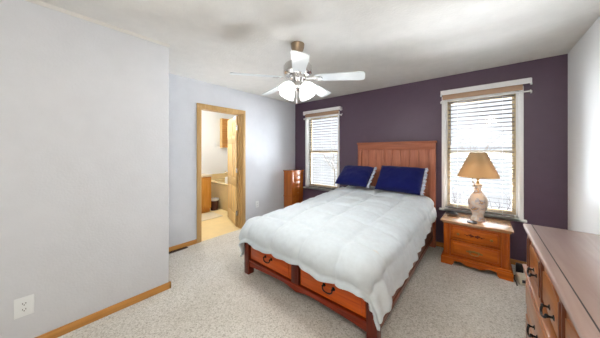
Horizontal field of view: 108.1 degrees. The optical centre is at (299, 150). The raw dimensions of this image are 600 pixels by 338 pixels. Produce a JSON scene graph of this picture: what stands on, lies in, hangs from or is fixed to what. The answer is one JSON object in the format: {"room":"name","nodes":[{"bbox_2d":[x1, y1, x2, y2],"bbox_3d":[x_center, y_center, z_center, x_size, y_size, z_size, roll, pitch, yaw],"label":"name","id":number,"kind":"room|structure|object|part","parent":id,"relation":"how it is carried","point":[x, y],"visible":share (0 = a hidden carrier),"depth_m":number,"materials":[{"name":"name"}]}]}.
{"room":"bedroom","nodes":[
{"label":"bedroom","id":0,"kind":"room"},
{"bbox_2d":[0,0,168,337],"bbox_3d":[-2.363,0.158,1.624,0.865,2.440,2.215,0,0,40],"label":"wall partition","id":1,"kind":"structure","parent":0,"point":[84,105],"depth_m":1.69,"materials":[{"name":"paint"}]},
{"bbox_2d":[14,294,33,319],"bbox_3d":[-1.898,1.070,1.497,0.009,0.132,0.088,0,0,40],"label":"wall outlet","id":2,"kind":"object","parent":1,"relation":"attached to","point":[23,306],"visible":1,"depth_m":1.49,"materials":[{"name":"white plastic"}]},
{"bbox_2d":[20,301,27,306],"bbox_3d":[-1.896,1.050,1.495,0.003,0.030,0.032,0,0,40],"label":"receptacle","id":3,"kind":"object","parent":2,"relation":"attached to","point":[22,303],"depth_m":1.49,"materials":[{"name":"grey plastic"}]},
{"bbox_2d":[20,307,27,312],"bbox_3d":[-1.896,1.090,1.495,0.003,0.030,0.032,0,0,40],"label":"receptacle","id":4,"kind":"object","parent":2,"relation":"attached to","point":[22,309],"depth_m":1.49,"materials":[{"name":"grey plastic"}]},
{"bbox_2d":[25,0,169,46],"bbox_3d":[-2.025,-1.051,1.337,0.022,0.022,2.215,0,0,40],"label":"trim","id":5,"kind":"structure","parent":1,"relation":"attached to","point":[37,2],"depth_m":1.76,"materials":[{"name":"white paint"}]},
{"bbox_2d":[35,281,170,337],"bbox_3d":[-2.348,1.347,1.620,0.865,0.062,2.229,0,0,40],"label":"baseboard","id":6,"kind":"structure","parent":1,"relation":"attached to","point":[74,325],"depth_m":1.80,"materials":[{"name":"brown wood"}]},
{"bbox_2d":[202,110,232,173],"bbox_3d":[-2.835,0.158,5.328,0.120,2.440,2.890,0,0,40],"label":"wall","id":7,"kind":"structure","parent":0,"point":[214,159],"depth_m":5.82,"materials":[{"name":"white paint"}]},
{"bbox_2d":[220,118,229,147],"bbox_3d":[-2.060,-0.492,6.028,0.152,0.800,0.260,0,0,40],"label":"upper cabinet","id":8,"kind":"object","parent":7,"relation":"attached to","point":[223,122],"visible":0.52,"depth_m":5.96,"materials":[{"name":"brown wood"}]},
{"bbox_2d":[169,73,294,246],"bbox_3d":[-1.805,0.158,3.042,0.120,2.440,5.100,0,0,40],"label":"wall","id":9,"kind":"structure","parent":0,"point":[270,123],"depth_m":3.70,"materials":[{"name":"paint"}]},
{"bbox_2d":[169,239,196,251],"bbox_3d":[-1.032,1.347,3.848,0.014,0.062,2.871,0,0,40],"label":"baseboard","id":10,"kind":"structure","parent":9,"relation":"attached to","point":[192,242],"depth_m":3.10,"materials":[{"name":"brown wood"}]},
{"bbox_2d":[197,103,245,242],"bbox_3d":[-1.298,0.329,3.878,0.634,2.098,1.317,0,0,7],"label":"door","id":11,"kind":"structure","parent":9,"relation":"in","point":[236,172],"depth_m":3.88,"materials":[{"name":"brown wood"}]},
{"bbox_2d":[58,208,525,337],"bbox_3d":[-1.107,1.428,2.450,6.240,0.100,5.100,0,0,40],"label":"floor","id":12,"kind":"structure","parent":0,"point":[210,294],"depth_m":1.93,"materials":[{"name":"carpet"}]},
{"bbox_2d":[169,246,187,253],"bbox_3d":[-1.715,1.373,3.025,0.100,0.009,0.270,0,0,40],"label":"floor vent","id":13,"kind":"object","parent":12,"relation":"in","point":[170,252],"visible":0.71,"depth_m":3.00,"materials":[{"name":"brown metal"}]},
{"bbox_2d":[202,173,211,212],"bbox_3d":[-2.561,0.918,4.665,0.596,0.920,1.135,0,0,40],"label":"bathroom vanity","id":14,"kind":"object","parent":12,"relation":"on","point":[206,178],"visible":0.09,"depth_m":4.83,"materials":[{"name":"brown wood"}]},
{"bbox_3d":[-2.125,0.928,4.771,0.024,0.640,0.320,0,0,40],"label":"door","id":15,"kind":"part","parent":14,"relation":"part of","materials":[{"name":"brown wood"}]},
{"bbox_2d":[202,212,222,220],"bbox_3d":[-2.024,1.371,4.475,0.440,0.015,0.700,0,0,40],"label":"bath rug","id":16,"kind":"object","parent":12,"relation":"on","point":[210,215],"visible":0.49,"depth_m":4.60,"materials":[{"name":"beige fabric"}]},
{"bbox_2d":[211,197,218,210],"bbox_3d":[-2.007,1.244,5.097,0.207,0.268,0.207,0,0,40],"label":"waste bin","id":17,"kind":"object","parent":12,"relation":"on","point":[214,201],"visible":0.83,"depth_m":5.02,"materials":[{"name":"red"}]},
{"bbox_2d":[210,173,227,210],"bbox_3d":[-1.471,0.998,5.349,1.928,0.760,0.848,0,0,40],"label":"bathtub","id":18,"kind":"object","parent":12,"relation":"on","point":[219,188],"visible":0.23,"depth_m":5.24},
{"bbox_3d":[-1.465,0.688,5.356,1.928,0.140,0.827,0,0,40],"label":"splash panel","id":19,"kind":"part","parent":18,"relation":"part of","materials":[{"name":"beige tile"}]},
{"bbox_3d":[-1.723,1.088,5.052,1.928,0.580,0.030,0,0,40],"label":"panel","id":20,"kind":"part","parent":18,"relation":"part of","materials":[{"name":"beige tile"}]},
{"bbox_2d":[283,169,302,207],"bbox_3d":[-0.135,0.893,4.694,0.265,0.970,0.388,0,0,40],"label":"jewelry armoire","id":21,"kind":"object","parent":12,"relation":"on","point":[293,178],"visible":0.78,"depth_m":4.59,"materials":[{"name":"brown wood"}]},
{"bbox_3d":[-0.152,0.689,4.506,0.013,0.489,0.044,0,0,40],"label":"panel","id":22,"kind":"part","parent":21,"relation":"part of","materials":[{"name":"brown wood"}]},
{"bbox_3d":[-0.138,0.423,4.697,0.257,0.030,0.388,0,0,40],"label":"lid","id":23,"kind":"part","parent":21,"relation":"part of","materials":[{"name":"brown wood"}]},
{"bbox_3d":[-0.050,1.113,4.622,0.022,0.270,0.300,0,0,40],"label":"door","id":24,"kind":"part","parent":21,"relation":"part of","materials":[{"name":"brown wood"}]},
{"bbox_3d":[-0.053,0.496,4.624,0.016,0.090,0.250,0,0,40],"label":"drawer","id":25,"kind":"part","parent":21,"relation":"part of","materials":[{"name":"brown wood"}]},
{"bbox_3d":[-0.053,0.594,4.624,0.016,0.090,0.250,0,0,40],"label":"drawer","id":26,"kind":"part","parent":21,"relation":"part of","materials":[{"name":"brown wood"}]},
{"bbox_3d":[-0.053,0.692,4.624,0.016,0.090,0.250,0,0,40],"label":"drawer","id":27,"kind":"part","parent":21,"relation":"part of","materials":[{"name":"brown wood"}]},
{"bbox_3d":[-0.053,0.790,4.624,0.016,0.090,0.250,0,0,40],"label":"drawer","id":28,"kind":"part","parent":21,"relation":"part of","materials":[{"name":"brown wood"}]},
{"bbox_3d":[-0.053,0.888,4.624,0.016,0.090,0.250,0,0,40],"label":"drawer","id":29,"kind":"part","parent":21,"relation":"part of","materials":[{"name":"brown wood"}]},
{"bbox_2d":[244,141,436,337],"bbox_3d":[0.665,0.616,2.793,1.557,1.525,2.225,0,0,40],"label":"bed","id":30,"kind":"object","parent":12,"relation":"on","point":[419,154],"visible":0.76,"depth_m":2.29,"materials":[{"name":"brown wood"}]},
{"bbox_3d":[-0.578,1.198,2.472,0.078,0.360,0.080,0,0,40],"label":"foot post","id":31,"kind":"part","parent":30,"relation":"part of","materials":[{"name":"brown wood"}]},
{"bbox_3d":[-0.310,1.093,2.236,0.613,0.214,0.043,0,0,40],"label":"drawer","id":32,"kind":"part","parent":30,"relation":"part of","materials":[{"name":"brown wood"}]},
{"bbox_3d":[-0.034,1.128,1.999,1.364,0.330,0.052,0,0,40],"label":"footboard frame","id":33,"kind":"part","parent":30,"relation":"part of","materials":[{"name":"brown wood"}]},
{"bbox_3d":[0.219,1.104,1.735,0.121,0.055,0.035,0,0,40],"label":"handle","id":34,"kind":"part","parent":30,"relation":"part of","materials":[{"name":"black metal"}]},
{"bbox_3d":[0.244,1.093,1.765,0.613,0.214,0.043,0,0,40],"label":"drawer","id":35,"kind":"part","parent":30,"relation":"part of","materials":[{"name":"brown wood"}]},
{"bbox_2d":[239,185,436,330],"bbox_3d":[0.584,0.891,2.740,1.698,0.626,2.202,0,0,40],"label":"comforter","id":36,"kind":"object","parent":30,"relation":"on","point":[332,236],"visible":1,"depth_m":2.02,"materials":[{"name":"white fabric"}]},
{"bbox_2d":[335,165,376,187],"bbox_3d":[0.913,0.403,3.554,0.594,0.318,0.377,0,0,40],"label":"pillow","id":37,"kind":"object","parent":36,"relation":"on","point":[357,176],"visible":1,"depth_m":3.46,"materials":[{"name":"blue fabric"}]},
{"bbox_3d":[1.123,0.402,3.384,0.048,0.291,0.343,0,0,39],"label":"lace trim","id":38,"kind":"part","parent":37,"relation":"part of","materials":[{"name":"white fabric"}]},
{"bbox_2d":[374,165,427,195],"bbox_3d":[1.469,0.411,3.174,0.673,0.368,0.330,0,0,40],"label":"pillow","id":39,"kind":"object","parent":36,"relation":"on","point":[408,180],"visible":1,"depth_m":3.08,"materials":[{"name":"blue fabric"}]},
{"bbox_3d":[1.701,0.415,2.968,0.048,0.353,0.281,0,0,42],"label":"lace trim","id":40,"kind":"part","parent":39,"relation":"part of","materials":[{"name":"white fabric"}]},
{"bbox_3d":[1.066,0.643,3.857,0.060,1.470,0.060,0,0,40],"label":"headboard post","id":41,"kind":"part","parent":30,"relation":"part of","materials":[{"name":"brown wood"}]},
{"bbox_3d":[0.521,1.198,1.539,0.078,0.360,0.080,0,0,40],"label":"foot post","id":42,"kind":"part","parent":30,"relation":"part of","materials":[{"name":"brown wood"}]},
{"bbox_3d":[1.492,-0.087,3.494,1.204,0.120,0.087,0,0,40],"label":"headboard rail","id":43,"kind":"part","parent":30,"relation":"part of","materials":[{"name":"brown wood"}]},
{"bbox_3d":[1.227,1.115,2.336,0.035,0.315,2.050,0,0,40],"label":"rail","id":44,"kind":"part","parent":30,"relation":"part of","materials":[{"name":"brown wood"}]},
{"bbox_3d":[1.910,0.643,3.140,0.085,1.470,0.060,0,0,40],"label":"headboard post","id":45,"kind":"part","parent":30,"relation":"part of","materials":[{"name":"brown wood"}]},
{"bbox_2d":[440,211,513,281],"bbox_3d":[2.135,1.111,2.656,0.655,0.535,0.476,0,0,40],"label":"nightstand","id":46,"kind":"object","parent":12,"relation":"on","point":[485,245],"visible":0.98,"depth_m":2.49,"materials":[{"name":"brown wood"}]},
{"bbox_2d":[446,211,457,215],"bbox_3d":[1.992,0.812,2.847,0.138,0.057,0.085,0,0,40],"label":"glasses case","id":47,"kind":"object","parent":46,"relation":"on","point":[453,213],"visible":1,"depth_m":2.82,"materials":[{"name":"brown leather"}]},
{"bbox_3d":[1.994,1.175,2.490,0.154,0.051,0.040,0,0,40],"label":"bail pull","id":48,"kind":"part","parent":46,"relation":"part of","materials":[{"name":"gold metal"}]},
{"bbox_3d":[2.018,1.171,2.518,0.445,0.170,0.040,0,0,40],"label":"drawer","id":49,"kind":"part","parent":46,"relation":"part of","materials":[{"name":"brown wood"}]},
{"bbox_3d":[2.018,0.986,2.518,0.445,0.168,0.040,0,0,40],"label":"drawer","id":50,"kind":"part","parent":46,"relation":"part of","materials":[{"name":"brown wood"}]},
{"bbox_2d":[457,152,499,221],"bbox_3d":[2.178,0.425,2.664,0.410,0.835,0.410,0,0,40],"label":"table lamp","id":51,"kind":"object","parent":46,"relation":"on","point":[478,165],"visible":1,"depth_m":2.59,"materials":[{"name":"painted ceramic"},{"name":"antique brass"},{"name":"tan fabric"}]},
{"bbox_2d":[468,183,488,221],"bbox_3d":[2.178,0.621,2.664,0.198,0.444,0.198,0,0,40],"label":"lamp base","id":52,"kind":"object","parent":51,"relation":"attached to","point":[478,203],"depth_m":2.61,"materials":[{"name":"ceramic"}]},
{"bbox_3d":[2.178,0.167,2.664,0.410,0.303,0.410,0,0,40],"label":"lamp shade","id":53,"kind":"part","parent":51,"relation":"part of","materials":[{"name":"brown fabric"}]},
{"bbox_2d":[514,262,523,285],"bbox_3d":[2.309,1.303,2.320,0.262,0.150,0.073,0,0,-33],"label":"power adapter","id":54,"kind":"object","parent":12,"relation":"on","point":[518,266],"visible":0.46,"depth_m":2.35,"materials":[{"name":"black plastic"}]},
{"bbox_2d":[515,272,525,285],"bbox_3d":[2.319,1.335,2.265,0.076,0.085,0.125,0,0,25],"label":"box","id":55,"kind":"object","parent":12,"relation":"on","point":[520,277],"visible":0.68,"depth_m":2.25,"materials":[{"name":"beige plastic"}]},
{"bbox_2d":[522,223,599,337],"bbox_3d":[1.185,0.945,0.735,0.502,0.866,1.775,0,0,40],"label":"dresser","id":56,"kind":"object","parent":12,"relation":"on","point":[562,268],"visible":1,"depth_m":1.01,"materials":[{"name":"brown wood"}]},
{"bbox_3d":[1.289,1.173,1.168,0.030,0.200,0.840,0,0,40],"label":"drawer","id":57,"kind":"part","parent":56,"relation":"part of","materials":[{"name":"brown wood"}]},
{"bbox_3d":[1.362,0.720,1.283,0.035,0.040,0.110,0,0,40],"label":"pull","id":58,"kind":"part","parent":56,"relation":"part of","materials":[{"name":"black metal"}]},
{"bbox_3d":[1.264,0.990,1.189,0.035,0.040,0.110,0,0,40],"label":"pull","id":59,"kind":"part","parent":56,"relation":"part of","materials":[{"name":"black metal"}]},
{"bbox_3d":[1.419,0.677,1.300,0.030,0.225,0.358,0,0,40],"label":"drawer","id":60,"kind":"part","parent":56,"relation":"part of","materials":[{"name":"brown wood"}]},
{"bbox_3d":[1.289,0.948,1.168,0.030,0.210,0.840,0,0,40],"label":"drawer","id":61,"kind":"part","parent":56,"relation":"part of","materials":[{"name":"brown wood"}]},
{"bbox_3d":[1.039,0.816,0.862,0.062,0.035,1.750,0,0,40],"label":"ledge moulding","id":62,"kind":"part","parent":56,"relation":"part of","materials":[{"name":"brown wood"}]},
{"bbox_3d":[1.097,0.720,0.971,0.035,0.040,0.110,0,0,40],"label":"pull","id":63,"kind":"part","parent":56,"relation":"part of","materials":[{"name":"black metal"}]},
{"bbox_3d":[1.154,0.677,0.988,0.030,0.225,0.358,0,0,40],"label":"drawer","id":64,"kind":"part","parent":56,"relation":"part of","materials":[{"name":"brown wood"}]},
{"bbox_3d":[0.889,0.677,0.675,0.030,0.225,0.358,0,0,40],"label":"drawer","id":65,"kind":"part","parent":56,"relation":"part of","materials":[{"name":"brown wood"}]},
{"bbox_2d":[39,0,599,103],"bbox_3d":[-1.119,-1.112,2.459,6.510,0.100,5.340,0,0,40],"label":"ceiling","id":66,"kind":"structure","parent":0,"point":[394,42],"depth_m":1.97,"materials":[{"name":"white paint"}]},
{"bbox_2d":[230,41,364,102],"bbox_3d":[-0.018,-0.764,2.200,1.237,0.594,1.225,0,0,40],"label":"ceiling fan","id":67,"kind":"object","parent":66,"relation":"hanging from","point":[298,69],"visible":1,"depth_m":2.08,"materials":[{"name":"white metal"}]},
{"bbox_3d":[-0.407,-0.703,2.023,0.470,0.056,0.136,0,0,-21],"label":"blade","id":68,"kind":"part","parent":67,"relation":"part of","materials":[{"name":"white"}]},
{"bbox_3d":[-0.278,-0.703,2.487,0.136,0.056,0.470,0,0,-39],"label":"blade","id":69,"kind":"part","parent":67,"relation":"part of","materials":[{"name":"white"}]},
{"bbox_3d":[-0.120,-0.590,2.061,0.160,0.150,0.155,0,0,40],"label":"lamp shade","id":70,"kind":"part","parent":67,"relation":"part of","materials":[{"name":"white glass"}]},
{"bbox_3d":[-0.128,-0.590,2.262,0.155,0.150,0.160,0,0,40],"label":"lamp shade","id":71,"kind":"part","parent":67,"relation":"part of","materials":[{"name":"white glass"}]},
{"bbox_3d":[-0.007,-0.703,1.756,0.136,0.056,0.470,0,0,-3],"label":"blade","id":72,"kind":"part","parent":67,"relation":"part of","materials":[{"name":"white"}]},
{"bbox_3d":[0.072,-0.590,2.270,0.160,0.150,0.155,0,0,40],"label":"lamp shade","id":73,"kind":"part","parent":67,"relation":"part of","materials":[{"name":"white glass"}]},
{"bbox_3d":[0.081,-0.590,2.069,0.155,0.150,0.160,0,0,40],"label":"lamp shade","id":74,"kind":"part","parent":67,"relation":"part of","materials":[{"name":"white glass"}]},
{"bbox_3d":[0.203,-0.703,2.506,0.136,0.056,0.470,0,0,33],"label":"blade","id":75,"kind":"part","parent":67,"relation":"part of","materials":[{"name":"white"}]},
{"bbox_3d":[0.371,-0.703,2.055,0.470,0.056,0.136,0,0,15],"label":"blade","id":76,"kind":"part","parent":67,"relation":"part of","materials":[{"name":"white"}]},
{"bbox_2d":[295,54,567,261],"bbox_3d":[1.446,0.158,3.706,4.215,2.440,0.120,0,0,40],"label":"wall","id":77,"kind":"structure","parent":0,"point":[409,111],"depth_m":2.89,"materials":[{"name":"purple paint"}]},
{"bbox_2d":[303,113,338,190],"bbox_3d":[0.464,0.011,4.504,0.895,1.577,0.175,0,0,40],"label":"window","id":78,"kind":"structure","parent":77,"relation":"in","point":[308,155],"depth_m":4.74,"materials":[{"name":"white paint"}]},
{"bbox_3d":[0.446,0.787,4.483,0.895,0.026,0.120,0,0,40],"label":"sill","id":79,"kind":"part","parent":78,"relation":"part of","materials":[{"name":"white paint"}]},
{"bbox_2d":[305,110,338,189],"bbox_3d":[0.455,-0.011,4.488,0.822,1.561,0.090,0,0,40],"label":"window blind","id":80,"kind":"object","parent":78,"relation":"attached to","point":[334,112],"visible":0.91,"depth_m":4.45,"materials":[{"name":"white paint"}]},
{"bbox_3d":[0.465,0.761,4.502,0.690,0.018,0.052,0,0,40],"label":"rail","id":81,"kind":"part","parent":80,"relation":"part of","materials":[{"name":"grey plastic"}]},
{"bbox_3d":[0.644,0.030,4.350,0.002,1.455,0.056,0,0,40],"label":"ladder cord","id":82,"kind":"part","parent":80,"relation":"part of","materials":[{"name":"white fabric"}]},
{"bbox_3d":[0.499,0.371,4.541,0.724,0.758,0.023,0,0,40],"label":"sash","id":83,"kind":"part","parent":78,"relation":"part of","materials":[{"name":"beige plastic"}]},
{"bbox_3d":[0.513,-0.338,4.558,0.724,0.763,0.020,0,0,40],"label":"sash","id":84,"kind":"part","parent":78,"relation":"part of","materials":[{"name":"white glass"}]},
{"bbox_2d":[303,106,341,119],"bbox_3d":[0.438,-0.758,4.428,0.917,0.175,0.092,0,0,40],"label":"curtain rod","id":85,"kind":"object","parent":77,"relation":"attached to","point":[338,107],"visible":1,"depth_m":4.36,"materials":[{"name":"white paint"}]},
{"bbox_3d":[0.412,-0.814,4.398,0.903,0.064,0.012,0,0,40],"label":"wide rod","id":86,"kind":"part","parent":85,"relation":"part of","materials":[{"name":"white paint"}]},
{"bbox_2d":[436,241,526,264],"bbox_3d":[1.408,1.347,3.650,3.961,0.062,0.014,0,0,40],"label":"baseboard","id":87,"kind":"structure","parent":77,"relation":"attached to","point":[513,261],"depth_m":2.64,"materials":[{"name":"brown wood"}]},
{"bbox_2d":[439,86,526,222],"bbox_3d":[2.370,0.032,2.884,0.877,1.617,0.175,0,0,40],"label":"window","id":88,"kind":"structure","parent":77,"relation":"in","point":[518,159],"depth_m":2.72,"materials":[{"name":"white paint"}]},
{"bbox_3d":[2.405,0.391,2.922,0.706,0.798,0.023,0,0,40],"label":"sash","id":89,"kind":"part","parent":88,"relation":"part of","materials":[{"name":"beige plastic"}]},
{"bbox_3d":[2.419,-0.338,2.939,0.706,0.763,0.020,0,0,40],"label":"sash","id":90,"kind":"part","parent":88,"relation":"part of","materials":[{"name":"beige plastic"}]},
{"bbox_2d":[442,84,522,216],"bbox_3d":[2.361,0.009,2.869,0.804,1.601,0.090,0,0,40],"label":"window blind","id":91,"kind":"object","parent":88,"relation":"attached to","point":[509,89],"visible":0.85,"depth_m":2.83,"materials":[{"name":"white paint"}]},
{"bbox_3d":[2.197,0.051,3.030,0.002,1.495,0.056,0,0,40],"label":"ladder cord","id":92,"kind":"part","parent":91,"relation":"part of","materials":[{"name":"white fabric"}]},
{"bbox_3d":[2.371,0.801,2.882,0.672,0.018,0.052,0,0,40],"label":"rail","id":93,"kind":"part","parent":91,"relation":"part of","materials":[{"name":"grey"}]},
{"bbox_3d":[2.546,0.051,2.734,0.002,1.495,0.056,0,0,40],"label":"ladder cord","id":94,"kind":"part","parent":91,"relation":"part of","materials":[{"name":"white fabric"}]},
{"bbox_3d":[2.352,0.827,2.863,0.877,0.026,0.120,0,0,40],"label":"sill","id":95,"kind":"part","parent":88,"relation":"part of","materials":[{"name":"white paint"}]},
{"bbox_2d":[440,77,531,103],"bbox_3d":[2.344,-0.756,2.809,0.899,0.175,0.092,0,0,40],"label":"curtain rod","id":96,"kind":"object","parent":77,"relation":"attached to","point":[525,80],"visible":1,"depth_m":2.73,"materials":[{"name":"white paint"}]},
{"bbox_3d":[2.333,-0.694,2.797,0.885,0.016,0.016,0,0,40],"label":"thin rod","id":97,"kind":"part","parent":96,"relation":"part of","materials":[{"name":"white paint"}]},
{"bbox_3d":[2.318,-0.812,2.778,0.885,0.064,0.012,0,0,40],"label":"wide rod","id":98,"kind":"part","parent":96,"relation":"part of","materials":[{"name":"white paint"}]},
{"bbox_2d":[568,16,599,234],"bbox_3d":[1.316,0.158,0.391,0.120,2.440,5.100,0,0,40],"label":"wall","id":99,"kind":"structure","parent":0,"point":[584,57],"depth_m":1.98,"materials":[{"name":"white paint"}]},
{"label":"outside","id":100,"kind":"structure","parent":0,"visible":0},
{"bbox_2d":[312,156,511,210],"bbox_3d":[23.904,2.028,28.137,80.000,0.200,66.160,0,0,40],"label":"ground","id":101,"kind":"structure","parent":100,"point":[507,177],"depth_m":13.75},
{"bbox_2d":[317,138,336,185],"bbox_3d":[1.951,0.434,12.053,2.702,2.994,1.337,0,0,11],"label":"bare tree","id":102,"kind":"object","parent":101,"relation":"on","point":[326,138],"visible":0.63,"depth_m":12.11,"materials":[{"name":"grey plant"}]},
{"bbox_2d":[451,189,467,203],"bbox_3d":[3.431,1.322,4.911,0.809,1.224,0.890,0,0,2],"label":"bare shrub","id":103,"kind":"object","parent":101,"relation":"on","point":[458,189],"visible":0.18,"depth_m":4.86,"materials":[{"name":"grey plant"}]},
{"bbox_2d":[452,126,509,191],"bbox_3d":[6.676,0.421,8.033,1.766,3.018,1.439,0,0,-19],"label":"bare tree","id":104,"kind":"object","parent":101,"relation":"on","point":[488,145],"visible":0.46,"depth_m":8.18,"materials":[{"name":"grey plant"}]}
]}

